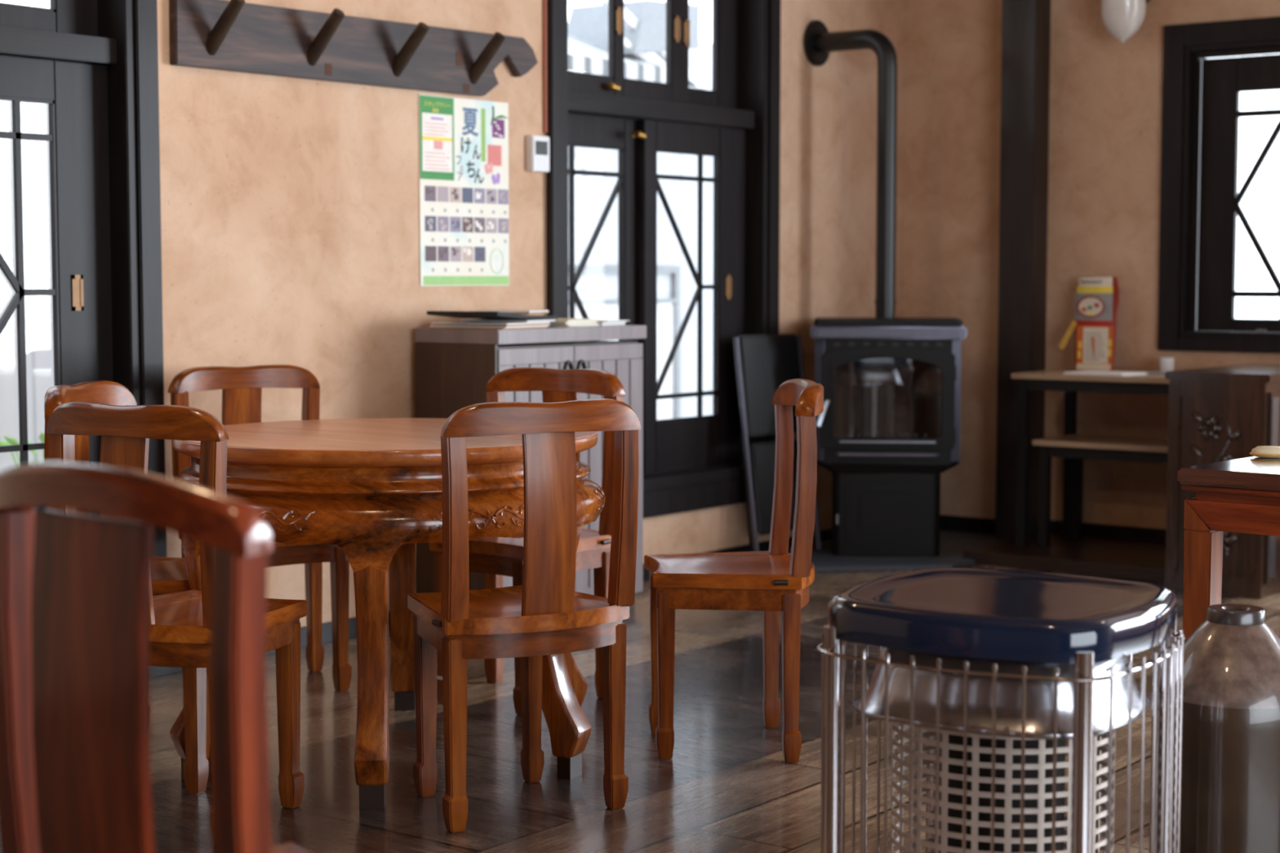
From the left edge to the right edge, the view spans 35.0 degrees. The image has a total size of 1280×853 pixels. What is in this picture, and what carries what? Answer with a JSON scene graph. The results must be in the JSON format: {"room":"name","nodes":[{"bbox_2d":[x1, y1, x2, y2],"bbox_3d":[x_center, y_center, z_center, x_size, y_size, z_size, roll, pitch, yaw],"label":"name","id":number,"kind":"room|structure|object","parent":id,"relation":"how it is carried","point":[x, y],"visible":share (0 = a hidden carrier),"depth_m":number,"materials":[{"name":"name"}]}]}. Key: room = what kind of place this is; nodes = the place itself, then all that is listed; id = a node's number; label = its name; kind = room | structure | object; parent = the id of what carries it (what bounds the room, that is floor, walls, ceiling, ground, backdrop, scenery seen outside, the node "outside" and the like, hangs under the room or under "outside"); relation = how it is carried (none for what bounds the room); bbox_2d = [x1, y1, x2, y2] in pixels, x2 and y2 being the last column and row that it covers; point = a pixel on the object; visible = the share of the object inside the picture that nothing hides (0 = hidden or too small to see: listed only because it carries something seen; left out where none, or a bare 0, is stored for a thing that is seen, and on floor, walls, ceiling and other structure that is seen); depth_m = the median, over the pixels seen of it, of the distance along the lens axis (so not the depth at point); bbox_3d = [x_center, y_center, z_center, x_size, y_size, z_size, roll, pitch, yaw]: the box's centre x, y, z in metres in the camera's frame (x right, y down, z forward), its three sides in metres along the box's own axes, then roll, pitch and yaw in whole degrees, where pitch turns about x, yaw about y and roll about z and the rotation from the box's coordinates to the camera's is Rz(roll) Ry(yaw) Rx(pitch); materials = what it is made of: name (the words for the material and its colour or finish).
{"room":"restaurant dining room","nodes":[
{"label":"restaurant dining room","id":0,"kind":"room"},
{"bbox_2d":[156,0,903,626],"bbox_3d":[-2.102,-0.671,4.941,0.160,2.900,10.858,3,5,37],"label":"wall","id":1,"kind":"structure","parent":0,"point":[290,206],"depth_m":6.45,"materials":[{"name":"paint"}]},
{"bbox_2d":[0,0,166,556],"bbox_3d":[-1.858,-0.731,5.217,0.197,2.500,1.430,3,5,37],"label":"door","id":2,"kind":"structure","parent":1,"relation":"in","point":[94,64],"depth_m":5.66,"materials":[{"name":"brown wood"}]},
{"bbox_2d":[168,0,537,96],"bbox_3d":[-0.794,-1.179,6.346,0.162,0.212,1.583,3,5,37],"label":"coat rack","id":3,"kind":"object","parent":1,"relation":"attached to","point":[232,35],"visible":1,"depth_m":6.25,"materials":[{"name":"brown wood"}]},
{"bbox_2d":[418,93,509,285],"bbox_3d":[-0.582,-0.782,6.778,0.010,0.622,0.438,3,5,37],"label":"poster","id":4,"kind":"object","parent":1,"relation":"attached to","point":[464,143],"visible":1,"depth_m":6.77,"materials":[{"name":"paper"}]},
{"bbox_2d":[424,185,435,201],"bbox_3d":[-0.687,-0.763,6.646,0.001,0.050,0.054,3,5,37],"label":"photo","id":5,"kind":"object","parent":4,"relation":"attached to","point":[429,190],"depth_m":6.64},
{"bbox_2d":[424,215,436,231],"bbox_3d":[-0.687,-0.665,6.653,0.001,0.050,0.054,3,5,37],"label":"photo","id":6,"kind":"object","parent":4,"relation":"attached to","point":[430,221],"depth_m":6.65},
{"bbox_2d":[425,245,436,261],"bbox_3d":[-0.687,-0.568,6.660,0.001,0.050,0.054,3,5,37],"label":"photo","id":7,"kind":"object","parent":4,"relation":"attached to","point":[430,251],"depth_m":6.66},
{"bbox_2d":[437,245,448,261],"bbox_3d":[-0.650,-0.571,6.708,0.001,0.050,0.054,3,5,37],"label":"photo","id":8,"kind":"object","parent":4,"relation":"attached to","point":[442,251],"depth_m":6.71},
{"bbox_2d":[437,216,448,231],"bbox_3d":[-0.650,-0.669,6.701,0.001,0.050,0.054,3,5,37],"label":"photo","id":9,"kind":"object","parent":4,"relation":"attached to","point":[442,221],"depth_m":6.70},
{"bbox_2d":[437,186,448,201],"bbox_3d":[-0.650,-0.767,6.693,0.001,0.050,0.054,3,5,37],"label":"photo","id":10,"kind":"object","parent":4,"relation":"attached to","point":[442,191],"depth_m":6.69},
{"bbox_2d":[449,246,461,261],"bbox_3d":[-0.614,-0.575,6.756,0.001,0.050,0.054,3,5,37],"label":"photo","id":11,"kind":"object","parent":4,"relation":"attached to","point":[455,251],"depth_m":6.75},
{"bbox_2d":[449,216,461,231],"bbox_3d":[-0.614,-0.673,6.748,0.001,0.050,0.054,3,5,37],"label":"photo","id":12,"kind":"object","parent":4,"relation":"attached to","point":[455,221],"depth_m":6.75},
{"bbox_2d":[449,186,461,202],"bbox_3d":[-0.614,-0.770,6.741,0.001,0.050,0.054,3,5,37],"label":"photo","id":13,"kind":"object","parent":4,"relation":"attached to","point":[455,192],"depth_m":6.74},
{"bbox_2d":[462,246,473,262],"bbox_3d":[-0.577,-0.578,6.803,0.001,0.050,0.054,3,5,37],"label":"photo","id":14,"kind":"object","parent":4,"relation":"attached to","point":[467,251],"depth_m":6.80,"materials":[{"name":"white paper"}]},
{"bbox_2d":[462,217,473,232],"bbox_3d":[-0.577,-0.676,6.796,0.001,0.050,0.054,3,5,37],"label":"photo","id":15,"kind":"object","parent":4,"relation":"attached to","point":[467,222],"depth_m":6.80},
{"bbox_2d":[462,187,473,203],"bbox_3d":[-0.577,-0.774,6.788,0.001,0.050,0.054,3,5,37],"label":"photo","id":16,"kind":"object","parent":4,"relation":"attached to","point":[467,193],"depth_m":6.79},
{"bbox_2d":[474,217,484,232],"bbox_3d":[-0.541,-0.680,6.843,0.001,0.050,0.054,3,5,37],"label":"photo","id":17,"kind":"object","parent":4,"relation":"attached to","point":[479,222],"depth_m":6.84,"materials":[{"name":"white paper"}]},
{"bbox_2d":[474,187,484,203],"bbox_3d":[-0.541,-0.778,6.836,0.001,0.050,0.054,3,5,37],"label":"photo","id":18,"kind":"object","parent":4,"relation":"attached to","point":[479,193],"depth_m":6.84,"materials":[{"name":"white"}]},
{"bbox_2d":[474,246,485,262],"bbox_3d":[-0.541,-0.582,6.851,0.001,0.050,0.054,3,5,37],"label":"photo","id":19,"kind":"object","parent":4,"relation":"attached to","point":[479,251],"depth_m":6.85},
{"bbox_2d":[485,188,497,204],"bbox_3d":[-0.504,-0.781,6.883,0.001,0.050,0.054,3,5,37],"label":"photo","id":20,"kind":"object","parent":4,"relation":"attached to","point":[491,193],"depth_m":6.88},
{"bbox_2d":[486,217,497,232],"bbox_3d":[-0.504,-0.683,6.891,0.001,0.050,0.054,3,5,37],"label":"photo","id":21,"kind":"object","parent":4,"relation":"attached to","point":[491,223],"depth_m":6.89,"materials":[{"name":"white paper"}]},
{"bbox_2d":[497,217,508,233],"bbox_3d":[-0.468,-0.687,6.938,0.001,0.050,0.054,3,5,37],"label":"photo","id":22,"kind":"object","parent":4,"relation":"attached to","point":[503,223],"depth_m":6.94},
{"bbox_2d":[497,189,508,204],"bbox_3d":[-0.468,-0.785,6.931,0.001,0.050,0.054,3,5,37],"label":"photo","id":23,"kind":"object","parent":4,"relation":"attached to","point":[503,194],"depth_m":6.93},
{"bbox_2d":[149,528,831,677],"bbox_3d":[-2.033,0.748,4.994,0.014,0.062,10.538,3,5,37],"label":"baseboard","id":24,"kind":"structure","parent":1,"relation":"attached to","point":[825,535],"depth_m":6.43,"materials":[{"name":"brown wood"}]},
{"bbox_2d":[526,135,549,172],"bbox_3d":[-0.354,-0.948,7.050,0.033,0.122,0.092,3,5,37],"label":"thermostat","id":25,"kind":"object","parent":1,"relation":"attached to","point":[537,146],"visible":1,"depth_m":7.03,"materials":[{"name":"white plastic"}]},
{"bbox_2d":[542,0,547,133],"bbox_3d":[-0.330,-1.653,7.042,0.012,1.255,0.012,3,5,37],"label":"trim","id":26,"kind":"structure","parent":1,"relation":"attached to","point":[544,2],"depth_m":7.07,"materials":[{"name":"orange wood"}]},
{"bbox_2d":[546,0,781,518],"bbox_3d":[0.063,-0.918,7.713,0.197,2.500,1.440,3,5,37],"label":"door","id":27,"kind":"structure","parent":1,"relation":"in","point":[693,463],"depth_m":7.87,"materials":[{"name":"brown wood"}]},
{"bbox_2d":[0,564,1279,852],"bbox_3d":[0.745,0.998,2.875,7.338,0.120,10.858,3,5,37],"label":"floor","id":28,"kind":"structure","parent":0,"point":[727,785],"depth_m":4.72,"materials":[{"name":"brown wood"}]},
{"bbox_2d":[44,380,211,770],"bbox_3d":[-1.164,0.343,4.848,0.419,0.892,0.455,1,4,8],"label":"dining chair","id":29,"kind":"object","parent":28,"relation":"on","point":[169,575],"visible":0.23,"depth_m":4.85,"materials":[{"name":"brown wood"}]},
{"bbox_2d":[0,461,311,852],"bbox_3d":[-0.448,0.504,2.252,0.455,0.958,0.419,4,6,40],"label":"chair","id":30,"kind":"object","parent":28,"relation":"on","point":[75,588],"visible":1,"depth_m":2.06,"materials":[{"name":"red wood"}]},
{"bbox_2d":[46,401,306,839],"bbox_3d":[-0.954,0.386,4.270,0.455,0.892,0.419,2,5,27],"label":"dining chair","id":31,"kind":"object","parent":28,"relation":"on","point":[180,623],"visible":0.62,"depth_m":4.12,"materials":[{"name":"brown wood"}]},
{"bbox_2d":[168,364,351,691],"bbox_3d":[-1.035,0.282,5.668,0.455,0.892,0.419,-3,5,-34],"label":"dining chair","id":32,"kind":"object","parent":28,"relation":"on","point":[242,387],"visible":0.48,"depth_m":5.75,"materials":[{"name":"brown wood"}]},
{"bbox_2d":[169,417,604,808],"bbox_3d":[-0.602,0.401,4.861,1.066,0.775,1.037,-2,5,-21],"label":"round table","id":33,"kind":"object","parent":28,"relation":"on","point":[371,488],"visible":0.5,"depth_m":4.41,"materials":[{"name":"brown wood"}]},
{"bbox_2d":[407,398,640,832],"bbox_3d":[-0.275,0.379,4.367,0.455,0.892,0.419,-2,5,-29],"label":"dining chair","id":34,"kind":"object","parent":28,"relation":"on","point":[544,615],"visible":1,"depth_m":4.20,"materials":[{"name":"brown wood"}]},
{"bbox_2d":[429,367,625,715],"bbox_3d":[-0.318,0.294,5.503,0.455,0.892,0.419,3,5,33],"label":"dining chair","id":35,"kind":"object","parent":28,"relation":"on","point":[496,557],"visible":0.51,"depth_m":5.49,"materials":[{"name":"brown wood"}]},
{"bbox_2d":[414,324,646,608],"bbox_3d":[-0.353,0.154,6.805,0.364,0.977,0.770,3,5,37],"label":"cabinet","id":36,"kind":"object","parent":28,"relation":"on","point":[449,378],"visible":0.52,"depth_m":6.58,"materials":[{"name":"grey wood"}]},
{"bbox_2d":[426,321,550,329],"bbox_3d":[-0.488,-0.329,6.583,0.306,0.020,0.262,3,5,32],"label":"brochure","id":37,"kind":"object","parent":36,"relation":"on","point":[441,325],"visible":0.96,"depth_m":6.49,"materials":[{"name":"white paper"}]},
{"bbox_2d":[426,311,557,322],"bbox_3d":[-0.475,-0.358,6.583,0.260,0.038,0.400,2,5,26],"label":"folder","id":38,"kind":"object","parent":37,"relation":"on","point":[485,316],"visible":1,"depth_m":6.49,"materials":[{"name":"plastic"}]},
{"bbox_2d":[473,309,548,314],"bbox_3d":[-0.425,-0.377,6.684,0.202,0.011,0.162,2,5,20],"label":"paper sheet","id":39,"kind":"object","parent":38,"relation":"on","point":[514,312],"visible":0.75,"depth_m":6.62,"materials":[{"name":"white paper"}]},
{"bbox_2d":[548,318,599,327],"bbox_3d":[-0.263,-0.349,6.812,0.219,0.025,0.166,4,6,41],"label":"stack","id":40,"kind":"object","parent":36,"relation":"on","point":[559,322],"visible":0.66,"depth_m":6.73,"materials":[{"name":"white paper"}]},
{"bbox_2d":[595,320,629,325],"bbox_3d":[-0.171,-0.357,6.980,0.217,0.017,0.165,3,5,31],"label":"stack","id":41,"kind":"object","parent":36,"relation":"on","point":[602,322],"visible":0.43,"depth_m":6.93,"materials":[{"name":"white paper"}]},
{"bbox_2d":[644,378,823,763],"bbox_3d":[0.229,0.336,4.946,0.419,0.892,0.455,0,4,-3],"label":"dining chair","id":42,"kind":"object","parent":28,"relation":"on","point":[775,580],"visible":1,"depth_m":4.79,"materials":[{"name":"brown wood"}]},
{"bbox_2d":[787,529,1008,572],"bbox_3d":[1.049,0.518,8.345,0.780,0.019,1.420,3,5,37],"label":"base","id":43,"kind":"object","parent":28,"relation":"on","point":[953,544],"visible":0.55,"depth_m":8.07,"materials":[{"name":"stone"}]},
{"bbox_2d":[733,333,821,551],"bbox_3d":[0.555,0.072,8.164,0.137,0.882,0.420,4,6,42],"label":"panel","id":44,"kind":"object","parent":43,"relation":"on","point":[763,362],"visible":0.56,"depth_m":8.09,"materials":[{"name":"black plastic"}]},
{"bbox_2d":[809,317,967,556],"bbox_3d":[1.002,0.037,8.260,0.620,0.952,0.491,0,4,5],"label":"stove","id":45,"kind":"object","parent":43,"relation":"on","point":[888,427],"visible":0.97,"depth_m":8.09,"materials":[{"name":"black metal"}]},
{"bbox_2d":[803,19,897,318],"bbox_3d":[0.884,-1.066,8.360,0.390,1.231,0.189,3,5,37],"label":"pipe","id":46,"kind":"object","parent":45,"relation":"attached to","point":[818,42],"visible":1,"depth_m":8.25,"materials":[{"name":"black metal"}]},
{"bbox_2d":[817,568,1186,852],"bbox_3d":[0.585,0.586,3.279,0.547,0.643,0.547,3,5,31],"label":"heater","id":47,"kind":"object","parent":28,"relation":"on","point":[999,669],"visible":1,"depth_m":3.13,"materials":[{"name":"silver metal"}]},
{"bbox_2d":[995,0,1050,540],"bbox_3d":[1.630,-0.946,8.621,0.160,2.900,0.138,3,5,37],"label":"post","id":48,"kind":"object","parent":28,"relation":"on","point":[1025,24],"visible":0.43,"depth_m":8.58,"materials":[{"name":"brown wood"}]},
{"bbox_2d":[963,532,1165,582],"bbox_3d":[1.879,0.519,8.138,0.908,0.050,0.742,3,5,37],"label":"platform","id":49,"kind":"structure","parent":28,"relation":"on","point":[1110,557],"depth_m":8.01,"materials":[{"name":"brown wood"}]},
{"bbox_2d":[1010,368,1169,547],"bbox_3d":[1.959,0.140,8.151,0.795,0.705,0.495,3,5,37],"label":"console table","id":50,"kind":"object","parent":49,"relation":"on","point":[1048,380],"visible":0.43,"depth_m":8.18,"materials":[{"name":"brown wood"}]},
{"bbox_2d":[1058,276,1119,370],"bbox_3d":[1.867,-0.429,8.427,0.238,0.385,0.078,3,5,34],"label":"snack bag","id":51,"kind":"object","parent":50,"relation":"on","point":[1096,298],"visible":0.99,"depth_m":8.38,"materials":[{"name":"plastic"}]},
{"bbox_2d":[1075,293,1112,320],"bbox_3d":[1.873,-0.496,8.399,0.166,0.113,0.026,3,5,37],"label":"picture","id":52,"kind":"object","parent":51,"relation":"on","point":[1088,306],"depth_m":8.38,"materials":[{"name":"grey paper"}]},
{"bbox_2d":[1075,325,1112,371],"bbox_3d":[1.881,-0.322,8.365,0.156,0.188,0.075,3,5,37],"label":"price card","id":53,"kind":"object","parent":50,"relation":"on","point":[1094,343],"visible":1,"depth_m":8.34,"materials":[{"name":"orange"}]},
{"bbox_2d":[1077,351,1080,358],"bbox_3d":[1.817,-0.298,8.389,0.012,0.030,0.002,3,5,37],"label":"print","id":54,"kind":"object","parent":53,"relation":"on","point":[1078,352],"depth_m":8.39},
{"bbox_2d":[1078,341,1081,348],"bbox_3d":[1.819,-0.338,8.384,0.012,0.030,0.002,3,5,37],"label":"print","id":55,"kind":"object","parent":53,"relation":"on","point":[1079,342],"depth_m":8.38},
{"bbox_2d":[1107,349,1111,356],"bbox_3d":[1.923,-0.302,8.307,0.012,0.030,0.002,3,5,37],"label":"print","id":56,"kind":"object","parent":53,"relation":"attached to","point":[1108,350],"depth_m":8.31},
{"bbox_2d":[1108,339,1111,346],"bbox_3d":[1.924,-0.342,8.303,0.012,0.030,0.002,3,5,37],"label":"print","id":57,"kind":"object","parent":53,"relation":"on","point":[1109,340],"depth_m":8.30},
{"bbox_2d":[1063,370,1148,376],"bbox_3d":[1.850,-0.212,8.063,0.266,0.009,0.201,4,6,43],"label":"paper sheet","id":58,"kind":"object","parent":50,"relation":"on","point":[1078,372],"visible":1,"depth_m":8.02,"materials":[{"name":"white paper"}]},
{"bbox_2d":[1141,371,1165,374],"bbox_3d":[2.091,-0.213,8.095,0.190,0.006,0.140,3,5,37],"label":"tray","id":59,"kind":"object","parent":50,"relation":"on","point":[1148,372],"visible":0.36,"depth_m":8.08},
{"bbox_2d":[1160,357,1173,371],"bbox_3d":[2.130,-0.248,8.201,0.056,0.060,0.056,3,5,37],"label":"cup","id":60,"kind":"object","parent":50,"relation":"on","point":[1166,364],"visible":0.87,"depth_m":8.18,"materials":[{"name":"white ceramic"}]},
{"bbox_2d":[1031,434,1168,547],"bbox_3d":[1.951,0.275,8.151,0.655,0.435,0.360,3,5,37],"label":"bench","id":61,"kind":"object","parent":49,"relation":"on","point":[1076,447],"visible":0.48,"depth_m":8.19,"materials":[{"name":"brown wood"}]},
{"bbox_2d":[1154,604,1279,852],"bbox_3d":[1.032,0.601,3.536,0.272,0.574,0.272,3,5,37],"label":"glass bottle","id":62,"kind":"object","parent":28,"relation":"on","point":[1230,802],"visible":0.93,"depth_m":3.42,"materials":[{"name":"brown glass"}]},
{"bbox_2d":[1164,363,1279,599],"bbox_3d":[2.326,0.183,7.598,0.419,0.800,0.849,3,5,37],"label":"wooden partition","id":63,"kind":"object","parent":28,"relation":"on","point":[1216,414],"visible":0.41,"depth_m":7.26,"materials":[{"name":"brown wood"}]},
{"bbox_2d":[1177,456,1279,642],"bbox_3d":[1.665,0.457,4.277,0.780,0.750,0.780,4,6,41],"label":"side table","id":64,"kind":"object","parent":28,"relation":"on","point":[1239,495],"visible":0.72,"depth_m":4.20,"materials":[{"name":"red wood"}]},
{"bbox_2d":[1249,445,1279,457],"bbox_3d":[1.412,0.056,4.440,0.150,0.025,0.071,2,5,20],"label":"folded napkin","id":65,"kind":"object","parent":64,"relation":"on","point":[1265,451],"visible":1,"depth_m":4.43,"materials":[{"name":"beige fabric"}]},
{"bbox_2d":[900,0,1279,528],"bbox_3d":[4.065,-0.821,6.946,7.178,2.900,0.160,3,5,37],"label":"wall","id":66,"kind":"structure","parent":0,"point":[1105,97],"depth_m":8.59,"materials":[{"name":"paint"}]},
{"bbox_2d":[939,514,1165,542],"bbox_3d":[3.954,0.577,7.026,7.004,0.100,0.014,3,5,37],"label":"baseboard","id":67,"kind":"structure","parent":66,"relation":"attached to","point":[948,522],"depth_m":8.60,"materials":[{"name":"brown wood"}]},
{"bbox_2d":[1100,0,1149,43],"bbox_3d":[1.981,-1.732,8.236,0.196,0.349,0.230,3,5,37],"label":"wall lamp","id":68,"kind":"object","parent":66,"relation":"attached to","point":[1122,19],"visible":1,"depth_m":8.17,"materials":[{"name":"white glass"}]},
{"bbox_2d":[1157,16,1279,353],"bbox_3d":[2.765,-0.943,7.908,1.480,1.320,0.195,3,5,37],"label":"window","id":69,"kind":"structure","parent":66,"relation":"in","point":[1200,201],"depth_m":8.23,"materials":[{"name":"brown wood"}]},
{"label":"outside","id":70,"kind":"structure","parent":0,"visible":0},
{"bbox_3d":[-3.796,0.460,10.539,9.222,0.090,24.000,3,5,37],"label":"ground","id":71,"kind":"structure","parent":70,"visible":0},
{"bbox_2d":[0,432,44,466],"bbox_3d":[-2.126,0.337,7.286,0.391,0.662,0.396,3,5,37],"label":"plant","id":72,"kind":"object","parent":71,"relation":"on","point":[11,441],"visible":0.17,"depth_m":7.17,"materials":[{"name":"green plant"}]},
{"bbox_2d":[0,0,713,471],"bbox_3d":[-1.298,-1.256,11.017,2.850,3.280,16.000,3,5,37],"label":"window glass","id":73,"kind":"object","parent":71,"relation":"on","point":[597,287],"visible":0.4,"depth_m":10.46,"materials":[{"name":"clear glass"}]},
{"bbox_2d":[568,302,673,419],"bbox_3d":[-0.184,-0.292,10.598,0.015,0.700,1.180,3,5,37],"label":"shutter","id":74,"kind":"object","parent":73,"relation":"hanging from","point":[594,310],"depth_m":10.97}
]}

